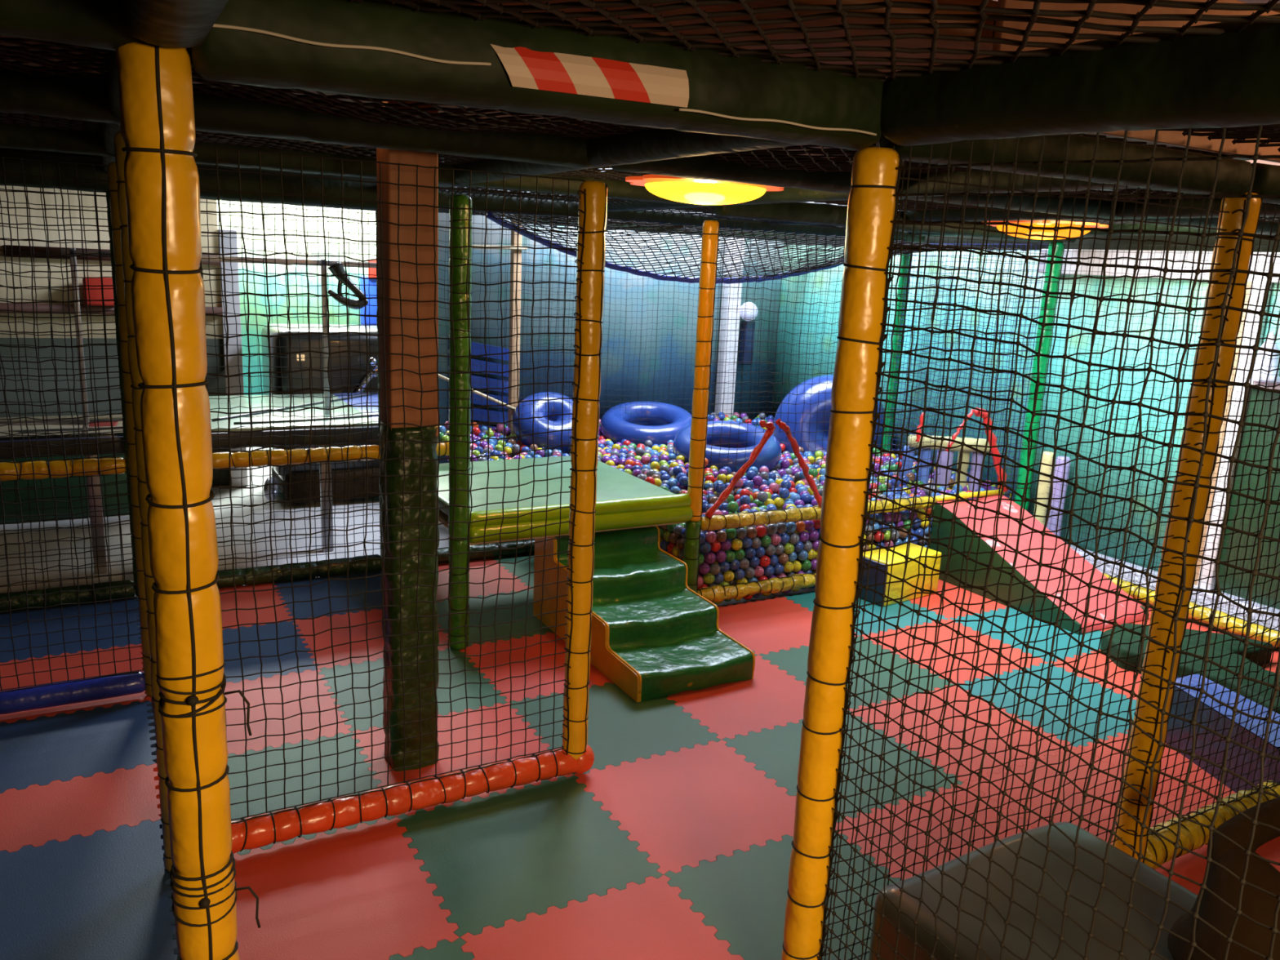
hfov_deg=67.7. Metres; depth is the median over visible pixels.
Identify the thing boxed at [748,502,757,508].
ball
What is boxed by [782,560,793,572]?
ball
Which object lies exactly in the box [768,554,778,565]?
ball
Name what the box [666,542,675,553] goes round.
ball
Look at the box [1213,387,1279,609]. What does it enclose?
door
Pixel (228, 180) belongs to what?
overhead beam
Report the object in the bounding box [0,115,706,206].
overhead beam
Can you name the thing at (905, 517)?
ball
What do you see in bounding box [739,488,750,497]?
ball
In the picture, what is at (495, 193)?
net
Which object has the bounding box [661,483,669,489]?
ball
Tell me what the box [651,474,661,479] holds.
ball
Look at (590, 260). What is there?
post
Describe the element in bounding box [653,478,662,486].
ball
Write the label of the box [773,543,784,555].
ball
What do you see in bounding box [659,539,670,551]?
ball
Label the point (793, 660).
foam mat
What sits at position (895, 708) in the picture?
foam mat
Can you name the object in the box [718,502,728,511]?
ball
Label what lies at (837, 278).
net
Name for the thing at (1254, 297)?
trim
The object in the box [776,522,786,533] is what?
ball
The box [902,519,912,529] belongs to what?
ball
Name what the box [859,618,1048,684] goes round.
foam mat
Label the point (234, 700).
foam mat
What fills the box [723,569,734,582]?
ball
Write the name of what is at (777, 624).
foam mat
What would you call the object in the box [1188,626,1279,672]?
foam mat
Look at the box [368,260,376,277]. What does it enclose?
wall sign
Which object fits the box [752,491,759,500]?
ball
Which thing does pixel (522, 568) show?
foam mat
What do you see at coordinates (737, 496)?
ball
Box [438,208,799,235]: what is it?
net
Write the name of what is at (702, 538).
ball
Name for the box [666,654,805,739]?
foam mat
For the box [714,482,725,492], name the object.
ball
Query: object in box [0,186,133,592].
net
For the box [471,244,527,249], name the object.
bar
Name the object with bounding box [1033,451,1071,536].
bollard
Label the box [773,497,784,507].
ball
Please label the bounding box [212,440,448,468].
rail
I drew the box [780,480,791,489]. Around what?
ball
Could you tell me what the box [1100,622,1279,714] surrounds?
foam crocodile
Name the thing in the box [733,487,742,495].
ball
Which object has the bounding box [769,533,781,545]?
ball
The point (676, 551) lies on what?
ball
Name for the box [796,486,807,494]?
ball
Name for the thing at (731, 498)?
ball
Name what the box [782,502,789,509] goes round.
ball
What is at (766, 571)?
ball
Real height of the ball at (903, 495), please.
0.062 m
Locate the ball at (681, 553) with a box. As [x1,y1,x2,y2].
[679,548,684,559]
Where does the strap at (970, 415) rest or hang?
hanging from the net at (725, 231)
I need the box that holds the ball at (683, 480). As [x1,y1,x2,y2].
[679,475,688,486]
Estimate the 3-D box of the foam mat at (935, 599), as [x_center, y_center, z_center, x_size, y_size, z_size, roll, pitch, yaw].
[1.698,0.643,5.293,0.619,0.033,0.619,-4,14,-29]
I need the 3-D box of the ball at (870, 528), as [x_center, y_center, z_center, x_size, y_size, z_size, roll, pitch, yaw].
[1.268,0.278,5.350,0.062,0.062,0.062,-5,15,-32]
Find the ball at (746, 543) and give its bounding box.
[741,537,752,548]
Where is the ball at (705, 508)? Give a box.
[702,503,711,513]
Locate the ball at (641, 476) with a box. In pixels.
[636,473,646,479]
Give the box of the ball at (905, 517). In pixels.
[899,510,909,519]
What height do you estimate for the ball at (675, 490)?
0.062 m
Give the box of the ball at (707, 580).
[702,572,715,584]
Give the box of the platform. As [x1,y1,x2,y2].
[438,455,693,545]
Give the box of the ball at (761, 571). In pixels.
[753,565,764,577]
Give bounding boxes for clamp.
[327,260,368,309]
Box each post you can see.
[105,191,138,595]
[107,161,152,697]
[113,131,172,872]
[115,40,260,959]
[375,210,382,555]
[448,194,471,649]
[507,214,522,435]
[560,180,607,759]
[683,220,719,592]
[714,237,757,417]
[781,146,902,959]
[882,253,912,450]
[1013,242,1065,511]
[1111,192,1262,862]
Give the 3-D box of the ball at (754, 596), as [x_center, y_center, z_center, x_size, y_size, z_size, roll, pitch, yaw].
[0.619,0.594,5.067,0.062,0.062,0.062,11,15,35]
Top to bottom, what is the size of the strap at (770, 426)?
0.488 m
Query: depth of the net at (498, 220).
5.19 m
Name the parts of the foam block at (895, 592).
panel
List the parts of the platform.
board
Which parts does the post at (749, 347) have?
lantern globe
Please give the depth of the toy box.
6.25 m
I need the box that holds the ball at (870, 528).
[864,524,871,534]
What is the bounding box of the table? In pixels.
[0,248,378,574]
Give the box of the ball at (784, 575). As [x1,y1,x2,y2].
[776,573,786,577]
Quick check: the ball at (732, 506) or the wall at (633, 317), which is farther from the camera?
the wall at (633, 317)
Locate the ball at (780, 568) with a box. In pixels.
[773,562,783,574]
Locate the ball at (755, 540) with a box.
[751,537,760,548]
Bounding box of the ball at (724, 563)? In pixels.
[718,560,729,572]
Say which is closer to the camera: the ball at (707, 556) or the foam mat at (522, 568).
the ball at (707, 556)
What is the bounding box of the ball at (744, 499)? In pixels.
[739,494,750,505]
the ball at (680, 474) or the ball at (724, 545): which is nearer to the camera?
the ball at (724, 545)
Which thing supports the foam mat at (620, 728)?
on the floor
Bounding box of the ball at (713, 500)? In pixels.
[709,496,718,503]
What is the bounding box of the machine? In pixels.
[261,323,379,502]
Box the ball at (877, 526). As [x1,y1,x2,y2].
[870,521,879,532]
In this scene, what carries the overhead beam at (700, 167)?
attached to the overhead beam at (788, 194)
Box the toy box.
[82,276,114,306]
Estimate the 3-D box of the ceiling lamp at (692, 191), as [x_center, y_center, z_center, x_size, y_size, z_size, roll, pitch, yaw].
[0.244,-1.147,3.525,0.579,0.249,0.599,4,13,6]
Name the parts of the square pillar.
wooden post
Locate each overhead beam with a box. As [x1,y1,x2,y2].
[0,0,141,50]
[0,65,593,168]
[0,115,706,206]
[0,150,377,210]
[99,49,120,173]
[117,0,228,48]
[186,0,885,150]
[438,128,808,187]
[438,191,925,242]
[518,146,1227,215]
[520,215,813,243]
[608,151,1278,235]
[713,201,1076,244]
[766,192,1279,225]
[804,223,1217,236]
[878,133,1252,198]
[880,13,1279,146]
[1247,162,1279,204]
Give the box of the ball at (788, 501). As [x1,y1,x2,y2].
[783,500,794,504]
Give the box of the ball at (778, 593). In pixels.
[772,591,782,595]
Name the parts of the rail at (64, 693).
lacing cord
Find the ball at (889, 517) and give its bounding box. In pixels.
[884,511,893,522]
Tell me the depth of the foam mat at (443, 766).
3.39 m
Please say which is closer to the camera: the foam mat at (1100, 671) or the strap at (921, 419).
the foam mat at (1100, 671)
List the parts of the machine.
knob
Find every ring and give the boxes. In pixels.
[512,391,573,453]
[600,400,692,445]
[672,420,781,472]
[773,374,884,456]
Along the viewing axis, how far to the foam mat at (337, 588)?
4.82 m
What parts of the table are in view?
leg, leg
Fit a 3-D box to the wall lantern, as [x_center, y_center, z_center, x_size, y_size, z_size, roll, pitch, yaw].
[3.065,-0.604,4.662,0.144,0.241,0.144,-4,14,-29]
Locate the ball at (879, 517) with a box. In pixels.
[875,512,884,523]
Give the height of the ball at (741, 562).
0.062 m
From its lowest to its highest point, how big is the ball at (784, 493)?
0.062 m
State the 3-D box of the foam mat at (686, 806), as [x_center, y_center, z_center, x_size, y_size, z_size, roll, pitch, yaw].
[0.183,1.054,3.116,0.619,0.032,0.619,-4,14,-29]
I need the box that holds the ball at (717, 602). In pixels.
[712,600,722,604]
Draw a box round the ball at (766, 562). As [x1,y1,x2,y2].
[759,555,769,566]
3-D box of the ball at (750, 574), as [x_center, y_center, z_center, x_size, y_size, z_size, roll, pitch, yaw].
[0.573,0.485,5.011,0.062,0.062,0.061,-3,14,-24]
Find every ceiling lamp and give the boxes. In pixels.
[625,174,783,204]
[986,220,1108,239]
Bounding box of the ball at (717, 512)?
[713,509,722,515]
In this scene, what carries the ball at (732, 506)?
on the ball
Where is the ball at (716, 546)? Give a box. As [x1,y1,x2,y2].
[709,540,720,551]
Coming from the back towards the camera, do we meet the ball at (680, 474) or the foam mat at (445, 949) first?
the ball at (680, 474)
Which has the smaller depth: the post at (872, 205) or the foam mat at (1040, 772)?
the post at (872, 205)
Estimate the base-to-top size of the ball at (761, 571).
0.062 m
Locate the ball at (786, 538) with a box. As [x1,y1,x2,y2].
[778,533,789,544]
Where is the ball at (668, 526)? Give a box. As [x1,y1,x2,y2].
[666,524,677,533]
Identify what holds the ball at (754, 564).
on the ball at (750, 574)
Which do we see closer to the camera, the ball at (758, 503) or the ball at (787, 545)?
the ball at (787, 545)
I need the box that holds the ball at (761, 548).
[755,546,765,557]
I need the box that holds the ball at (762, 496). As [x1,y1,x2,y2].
[756,491,768,502]
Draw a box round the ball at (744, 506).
[739,503,751,512]
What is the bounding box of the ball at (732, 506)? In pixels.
[727,501,738,512]
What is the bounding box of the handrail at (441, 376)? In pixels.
[438,373,515,410]
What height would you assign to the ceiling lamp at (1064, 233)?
0.248 m
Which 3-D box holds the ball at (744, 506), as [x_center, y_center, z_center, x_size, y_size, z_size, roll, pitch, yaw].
[0.585,0.164,5.303,0.062,0.062,0.062,-3,13,-22]
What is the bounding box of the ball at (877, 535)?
[873,531,884,542]
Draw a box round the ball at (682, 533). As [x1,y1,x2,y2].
[680,528,684,538]
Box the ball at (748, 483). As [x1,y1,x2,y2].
[743,480,754,488]
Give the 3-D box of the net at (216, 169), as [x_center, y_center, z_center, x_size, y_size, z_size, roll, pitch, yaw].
[-0.700,0.044,2.712,1.148,1.816,0.030,-4,14,-28]
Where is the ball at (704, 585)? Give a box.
[697,584,708,589]
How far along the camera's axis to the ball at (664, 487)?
5.30 m
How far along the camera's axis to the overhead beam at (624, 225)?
7.18 m
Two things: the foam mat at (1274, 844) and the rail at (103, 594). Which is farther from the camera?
the rail at (103, 594)
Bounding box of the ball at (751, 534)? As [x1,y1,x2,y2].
[746,527,757,538]
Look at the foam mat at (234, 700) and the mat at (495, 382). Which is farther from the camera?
the mat at (495, 382)
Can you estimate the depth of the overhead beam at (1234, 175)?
2.03 m
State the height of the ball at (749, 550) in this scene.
0.062 m
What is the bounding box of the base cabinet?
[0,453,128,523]
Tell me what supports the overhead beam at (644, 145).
attached to the overhead beam at (55, 95)
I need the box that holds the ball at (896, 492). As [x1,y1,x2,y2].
[892,488,901,494]
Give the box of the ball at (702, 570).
[698,562,710,574]
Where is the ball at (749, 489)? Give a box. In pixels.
[743,486,752,492]
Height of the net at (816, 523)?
0.352 m
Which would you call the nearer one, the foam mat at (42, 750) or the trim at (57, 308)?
the foam mat at (42, 750)
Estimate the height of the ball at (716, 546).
0.062 m
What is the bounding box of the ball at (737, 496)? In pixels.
[733,493,740,501]
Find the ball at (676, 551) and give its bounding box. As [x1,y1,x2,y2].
[671,545,680,556]
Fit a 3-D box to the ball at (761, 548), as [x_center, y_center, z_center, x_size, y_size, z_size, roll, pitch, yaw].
[0.627,0.375,5.013,0.062,0.062,0.061,1,13,-6]
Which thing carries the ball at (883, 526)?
on the ball at (877, 535)
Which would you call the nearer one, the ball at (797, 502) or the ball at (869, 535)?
the ball at (869, 535)
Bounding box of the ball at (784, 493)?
[778,488,789,498]
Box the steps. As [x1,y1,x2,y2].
[533,525,755,702]
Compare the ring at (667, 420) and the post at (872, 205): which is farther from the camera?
the ring at (667, 420)
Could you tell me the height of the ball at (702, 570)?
0.062 m
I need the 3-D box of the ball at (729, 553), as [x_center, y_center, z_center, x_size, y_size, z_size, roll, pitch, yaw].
[0.463,0.393,4.930,0.061,0.061,0.062,3,12,1]
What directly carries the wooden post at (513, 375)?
on the floor
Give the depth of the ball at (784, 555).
5.08 m
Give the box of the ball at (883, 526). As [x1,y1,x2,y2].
[878,522,888,533]
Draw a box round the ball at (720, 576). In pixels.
[714,572,724,583]
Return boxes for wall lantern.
[1246,331,1279,382]
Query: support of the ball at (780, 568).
on the ball at (784, 575)
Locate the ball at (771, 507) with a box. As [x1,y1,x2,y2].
[765,505,777,510]
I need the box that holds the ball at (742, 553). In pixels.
[733,548,745,559]
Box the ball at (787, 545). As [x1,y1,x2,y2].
[783,542,794,554]
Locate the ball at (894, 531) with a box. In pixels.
[891,529,899,540]
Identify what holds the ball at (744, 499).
on the ball
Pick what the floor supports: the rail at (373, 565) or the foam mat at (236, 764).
the foam mat at (236, 764)
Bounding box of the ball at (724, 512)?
[720,510,728,515]
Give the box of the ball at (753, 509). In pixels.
[748,508,757,511]
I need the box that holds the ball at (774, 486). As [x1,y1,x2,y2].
[768,482,779,493]
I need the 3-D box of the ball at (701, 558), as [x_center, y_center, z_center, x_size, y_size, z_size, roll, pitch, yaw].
[0.295,0.399,4.832,0.062,0.061,0.062,10,14,29]
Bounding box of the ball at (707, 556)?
[703,551,715,564]
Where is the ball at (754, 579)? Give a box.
[746,576,757,582]
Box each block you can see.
[858,542,941,606]
[868,822,1197,959]
[1165,674,1279,792]
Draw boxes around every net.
[0,35,655,164]
[0,156,142,691]
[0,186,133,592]
[193,145,585,820]
[200,199,380,571]
[350,0,1279,82]
[438,186,635,202]
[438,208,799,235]
[438,210,575,459]
[486,211,1026,284]
[520,226,793,424]
[546,133,1217,182]
[634,206,916,233]
[659,523,684,559]
[697,493,1016,587]
[702,219,1051,515]
[786,243,899,416]
[813,187,1279,224]
[816,124,1279,959]
[822,160,1229,959]
[887,243,1047,498]
[1026,244,1279,627]
[1148,202,1279,834]
[1158,124,1279,151]
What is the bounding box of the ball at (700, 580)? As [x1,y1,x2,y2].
[697,574,703,586]
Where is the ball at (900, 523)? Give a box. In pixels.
[893,519,903,528]
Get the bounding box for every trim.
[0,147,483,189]
[0,244,222,315]
[217,229,248,486]
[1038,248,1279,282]
[1194,280,1251,585]
[1196,280,1272,590]
[1248,380,1279,390]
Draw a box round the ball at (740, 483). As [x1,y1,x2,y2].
[734,478,743,487]
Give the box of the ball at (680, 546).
[675,537,684,550]
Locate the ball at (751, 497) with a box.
[749,494,753,502]
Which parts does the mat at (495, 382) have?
folded panel, folded panel, folded panel, folded panel, folded panel, folded panel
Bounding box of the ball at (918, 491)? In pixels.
[916,489,925,496]
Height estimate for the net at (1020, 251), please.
1.574 m
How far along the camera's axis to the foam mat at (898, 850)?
3.00 m
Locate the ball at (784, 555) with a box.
[777,552,788,564]
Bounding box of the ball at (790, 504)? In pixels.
[785,503,796,508]
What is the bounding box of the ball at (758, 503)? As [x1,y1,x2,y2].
[752,498,763,507]
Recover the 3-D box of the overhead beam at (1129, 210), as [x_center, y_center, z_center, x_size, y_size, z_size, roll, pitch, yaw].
[1.383,-1.387,4.964,0.105,0.128,4.680,-4,14,-29]
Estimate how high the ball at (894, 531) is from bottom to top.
0.062 m
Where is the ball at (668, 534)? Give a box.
[662,530,671,542]
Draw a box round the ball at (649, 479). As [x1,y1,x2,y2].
[644,476,654,484]
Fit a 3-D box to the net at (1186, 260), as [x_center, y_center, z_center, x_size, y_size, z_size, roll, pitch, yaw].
[2.988,-0.229,4.704,0.033,1.808,2.405,-4,14,-29]
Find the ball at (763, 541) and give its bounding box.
[760,535,771,546]
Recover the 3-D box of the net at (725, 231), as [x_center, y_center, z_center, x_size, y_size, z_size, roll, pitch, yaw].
[1.346,-0.595,5.139,2.346,1.421,0.031,-4,14,-29]
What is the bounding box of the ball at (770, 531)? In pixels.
[765,524,777,534]
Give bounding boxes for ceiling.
[0,0,1252,164]
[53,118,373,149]
[924,0,997,14]
[991,0,1279,163]
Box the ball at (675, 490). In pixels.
[670,485,680,493]
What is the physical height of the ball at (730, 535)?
0.061 m
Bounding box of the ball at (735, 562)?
[728,558,740,570]
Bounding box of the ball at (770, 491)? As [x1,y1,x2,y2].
[763,488,773,494]
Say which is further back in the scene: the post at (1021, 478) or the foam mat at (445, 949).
the post at (1021, 478)
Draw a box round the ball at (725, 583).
[718,580,729,586]
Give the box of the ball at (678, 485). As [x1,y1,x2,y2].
[676,481,686,488]
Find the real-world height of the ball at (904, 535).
0.062 m
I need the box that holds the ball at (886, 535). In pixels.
[883,530,892,540]
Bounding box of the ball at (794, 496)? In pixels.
[790,493,800,502]
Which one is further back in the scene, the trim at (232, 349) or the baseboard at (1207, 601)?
the trim at (232, 349)
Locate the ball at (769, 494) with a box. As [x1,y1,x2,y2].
[765,491,771,498]
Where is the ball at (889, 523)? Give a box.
[885,521,894,531]
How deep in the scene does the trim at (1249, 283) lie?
4.94 m
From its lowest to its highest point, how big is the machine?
1.162 m
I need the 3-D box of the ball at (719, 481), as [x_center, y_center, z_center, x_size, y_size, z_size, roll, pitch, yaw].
[0.462,0.032,5.599,0.062,0.062,0.062,1,13,-6]
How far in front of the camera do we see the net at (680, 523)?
4.89 m
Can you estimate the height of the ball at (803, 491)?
0.062 m
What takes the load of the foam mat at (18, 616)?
on the floor
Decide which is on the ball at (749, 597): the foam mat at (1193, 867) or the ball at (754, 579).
the ball at (754, 579)
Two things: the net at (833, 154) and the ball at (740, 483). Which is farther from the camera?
the ball at (740, 483)
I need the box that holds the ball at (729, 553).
[724,550,735,562]
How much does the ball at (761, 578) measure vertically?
0.062 m
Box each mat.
[0,597,141,662]
[0,644,151,723]
[0,700,156,793]
[0,763,161,853]
[0,819,177,959]
[218,582,293,630]
[221,669,351,755]
[222,620,318,683]
[226,732,395,855]
[231,817,459,959]
[271,569,382,620]
[292,608,449,669]
[318,647,507,731]
[351,702,573,817]
[389,937,474,959]
[396,774,663,937]
[436,558,530,601]
[436,589,554,646]
[447,337,509,433]
[459,631,613,702]
[460,875,744,959]
[492,553,534,589]
[508,682,721,774]
[573,739,795,874]
[663,832,902,959]
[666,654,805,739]
[717,596,858,654]
[722,710,963,822]
[759,635,954,709]
[783,591,948,635]
[835,782,1035,879]
[847,684,1076,782]
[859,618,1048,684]
[909,579,1006,618]
[949,607,1102,662]
[959,662,1136,747]
[964,747,1207,868]
[1048,648,1141,699]
[1077,729,1235,809]
[1097,604,1202,631]
[1155,842,1279,894]
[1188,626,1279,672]
[1266,835,1279,850]
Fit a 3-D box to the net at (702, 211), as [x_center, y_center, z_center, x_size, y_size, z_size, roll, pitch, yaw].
[1.093,-1.489,5.487,2.346,0.079,1.146,-4,14,-29]
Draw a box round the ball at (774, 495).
[770,493,780,500]
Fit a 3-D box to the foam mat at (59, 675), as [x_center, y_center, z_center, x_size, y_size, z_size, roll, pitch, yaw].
[-2.268,0.805,3.727,0.619,0.033,0.619,-4,14,-29]
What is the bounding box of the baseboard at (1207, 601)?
[1067,544,1279,650]
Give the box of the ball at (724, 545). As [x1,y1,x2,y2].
[720,538,731,551]
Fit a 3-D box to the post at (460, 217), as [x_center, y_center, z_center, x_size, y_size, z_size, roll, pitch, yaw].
[-0.761,-0.199,4.033,0.093,1.930,0.093,-2,13,-20]
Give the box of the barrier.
[900,434,997,492]
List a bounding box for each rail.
[0,456,125,480]
[0,579,134,613]
[0,671,146,714]
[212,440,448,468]
[216,554,382,588]
[231,744,594,853]
[436,538,534,564]
[697,572,816,602]
[699,495,935,530]
[1102,573,1279,647]
[1143,780,1279,869]
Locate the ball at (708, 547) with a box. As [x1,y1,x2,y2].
[699,541,711,553]
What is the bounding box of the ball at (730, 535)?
[724,528,737,539]
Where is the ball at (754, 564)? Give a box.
[748,555,759,567]
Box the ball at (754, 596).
[752,593,762,597]
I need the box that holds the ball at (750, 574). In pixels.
[743,566,755,577]
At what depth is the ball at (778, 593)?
5.10 m
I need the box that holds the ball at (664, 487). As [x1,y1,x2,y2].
[660,485,669,491]
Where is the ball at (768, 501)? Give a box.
[764,498,774,506]
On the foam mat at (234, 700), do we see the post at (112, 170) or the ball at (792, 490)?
the post at (112, 170)
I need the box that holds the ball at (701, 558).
[698,552,704,564]
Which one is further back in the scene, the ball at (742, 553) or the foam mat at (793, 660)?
the ball at (742, 553)
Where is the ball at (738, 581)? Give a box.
[735,577,747,583]
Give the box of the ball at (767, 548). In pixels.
[764,544,776,555]
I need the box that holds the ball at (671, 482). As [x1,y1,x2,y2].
[666,479,676,488]
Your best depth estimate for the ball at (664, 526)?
5.01 m
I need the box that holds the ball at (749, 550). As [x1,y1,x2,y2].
[744,546,755,558]
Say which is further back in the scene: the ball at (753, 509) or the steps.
the ball at (753, 509)
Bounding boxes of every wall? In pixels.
[0,185,229,486]
[216,200,376,395]
[437,168,784,463]
[771,0,1279,571]
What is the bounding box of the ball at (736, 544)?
[730,538,742,550]
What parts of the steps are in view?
panel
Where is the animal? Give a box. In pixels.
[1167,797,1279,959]
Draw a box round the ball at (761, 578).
[757,574,768,581]
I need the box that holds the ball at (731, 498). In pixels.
[727,493,734,502]
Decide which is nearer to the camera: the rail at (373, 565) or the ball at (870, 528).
the rail at (373, 565)
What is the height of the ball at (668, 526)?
0.062 m
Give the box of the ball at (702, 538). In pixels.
[699,532,706,543]
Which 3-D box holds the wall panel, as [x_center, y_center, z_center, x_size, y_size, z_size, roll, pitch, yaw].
[-2.686,-1.786,9.542,0.216,0.484,0.066,-4,14,-29]
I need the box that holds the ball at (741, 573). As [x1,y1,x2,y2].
[733,568,745,580]
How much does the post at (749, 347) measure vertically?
1.811 m
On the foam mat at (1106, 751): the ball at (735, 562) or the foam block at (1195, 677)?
the foam block at (1195, 677)
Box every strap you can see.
[704,419,775,518]
[775,418,822,507]
[915,412,925,442]
[945,408,973,451]
[973,407,1008,492]
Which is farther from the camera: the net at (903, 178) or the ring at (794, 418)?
the ring at (794, 418)
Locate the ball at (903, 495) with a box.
[899,492,908,497]
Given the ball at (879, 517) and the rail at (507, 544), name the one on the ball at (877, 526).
the ball at (879, 517)
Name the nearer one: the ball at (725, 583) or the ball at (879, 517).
the ball at (725, 583)
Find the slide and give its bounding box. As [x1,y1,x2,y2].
[929,488,1149,635]
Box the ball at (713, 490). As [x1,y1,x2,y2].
[706,487,715,493]
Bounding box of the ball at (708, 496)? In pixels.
[706,493,715,503]
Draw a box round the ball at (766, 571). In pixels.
[763,564,774,576]
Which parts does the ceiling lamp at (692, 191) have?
sun plate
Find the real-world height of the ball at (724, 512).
0.062 m
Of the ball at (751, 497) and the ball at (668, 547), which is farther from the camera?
the ball at (751, 497)
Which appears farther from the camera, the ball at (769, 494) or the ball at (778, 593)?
the ball at (769, 494)
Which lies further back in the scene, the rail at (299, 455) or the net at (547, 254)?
the net at (547, 254)
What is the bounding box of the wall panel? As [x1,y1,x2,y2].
[360,275,377,324]
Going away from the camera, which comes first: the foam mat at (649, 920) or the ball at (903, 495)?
the foam mat at (649, 920)
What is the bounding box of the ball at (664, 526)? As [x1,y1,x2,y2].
[661,524,666,529]
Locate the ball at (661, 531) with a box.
[659,527,667,537]
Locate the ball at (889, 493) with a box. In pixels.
[884,492,895,498]
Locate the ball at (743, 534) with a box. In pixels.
[736,527,746,538]
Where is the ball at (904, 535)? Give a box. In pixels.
[897,527,907,538]
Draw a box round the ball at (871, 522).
[869,514,876,524]
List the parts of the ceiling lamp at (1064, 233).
sun plate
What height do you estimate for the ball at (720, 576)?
0.062 m
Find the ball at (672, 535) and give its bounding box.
[668,532,680,544]
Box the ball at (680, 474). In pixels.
[676,472,686,481]
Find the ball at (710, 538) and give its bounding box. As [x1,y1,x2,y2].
[705,530,716,542]
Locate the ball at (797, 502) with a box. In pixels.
[794,499,804,506]
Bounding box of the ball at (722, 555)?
[715,550,726,562]
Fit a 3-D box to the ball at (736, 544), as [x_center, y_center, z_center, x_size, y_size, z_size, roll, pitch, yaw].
[0.499,0.333,4.929,0.062,0.062,0.062,11,15,34]
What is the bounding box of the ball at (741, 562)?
[738,557,749,569]
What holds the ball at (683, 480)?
on the ball
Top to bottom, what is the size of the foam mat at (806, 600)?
0.033 m
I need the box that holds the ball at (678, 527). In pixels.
[673,524,684,537]
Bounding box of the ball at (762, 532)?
[755,525,766,537]
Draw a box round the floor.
[0,447,1223,719]
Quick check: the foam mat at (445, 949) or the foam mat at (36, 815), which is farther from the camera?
the foam mat at (36, 815)
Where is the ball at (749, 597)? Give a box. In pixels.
[742,595,753,599]
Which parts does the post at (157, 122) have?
knotted cord, knotted cord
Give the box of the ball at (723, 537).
[715,529,727,542]
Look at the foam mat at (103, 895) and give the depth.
2.50 m
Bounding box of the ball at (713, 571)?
[709,563,720,575]
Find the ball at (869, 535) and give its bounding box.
[865,532,874,542]
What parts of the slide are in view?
panel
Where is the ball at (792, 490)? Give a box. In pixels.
[788,487,796,493]
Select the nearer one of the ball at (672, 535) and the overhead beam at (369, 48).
the overhead beam at (369, 48)
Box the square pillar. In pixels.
[376,101,439,771]
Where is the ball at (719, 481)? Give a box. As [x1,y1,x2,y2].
[713,480,723,488]
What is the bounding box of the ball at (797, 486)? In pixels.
[795,484,804,490]
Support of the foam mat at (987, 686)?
on the floor
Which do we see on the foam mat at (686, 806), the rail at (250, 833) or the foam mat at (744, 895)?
the rail at (250, 833)
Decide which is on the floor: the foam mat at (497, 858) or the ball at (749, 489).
the foam mat at (497, 858)
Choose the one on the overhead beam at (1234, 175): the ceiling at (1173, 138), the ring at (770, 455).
the ceiling at (1173, 138)
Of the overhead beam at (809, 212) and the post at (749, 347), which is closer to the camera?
the overhead beam at (809, 212)
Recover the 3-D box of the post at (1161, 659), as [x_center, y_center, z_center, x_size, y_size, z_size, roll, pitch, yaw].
[1.449,0.228,2.575,0.088,1.927,0.087,0,13,-13]
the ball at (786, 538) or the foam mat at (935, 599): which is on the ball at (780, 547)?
the ball at (786, 538)
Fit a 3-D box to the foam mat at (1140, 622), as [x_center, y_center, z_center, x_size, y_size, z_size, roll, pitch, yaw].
[2.513,0.730,5.073,0.619,0.033,0.619,-4,14,-29]
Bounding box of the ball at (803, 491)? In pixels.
[799,490,809,497]
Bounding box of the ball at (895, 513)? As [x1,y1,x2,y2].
[893,511,902,521]
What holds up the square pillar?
on the foam mat at (443, 766)

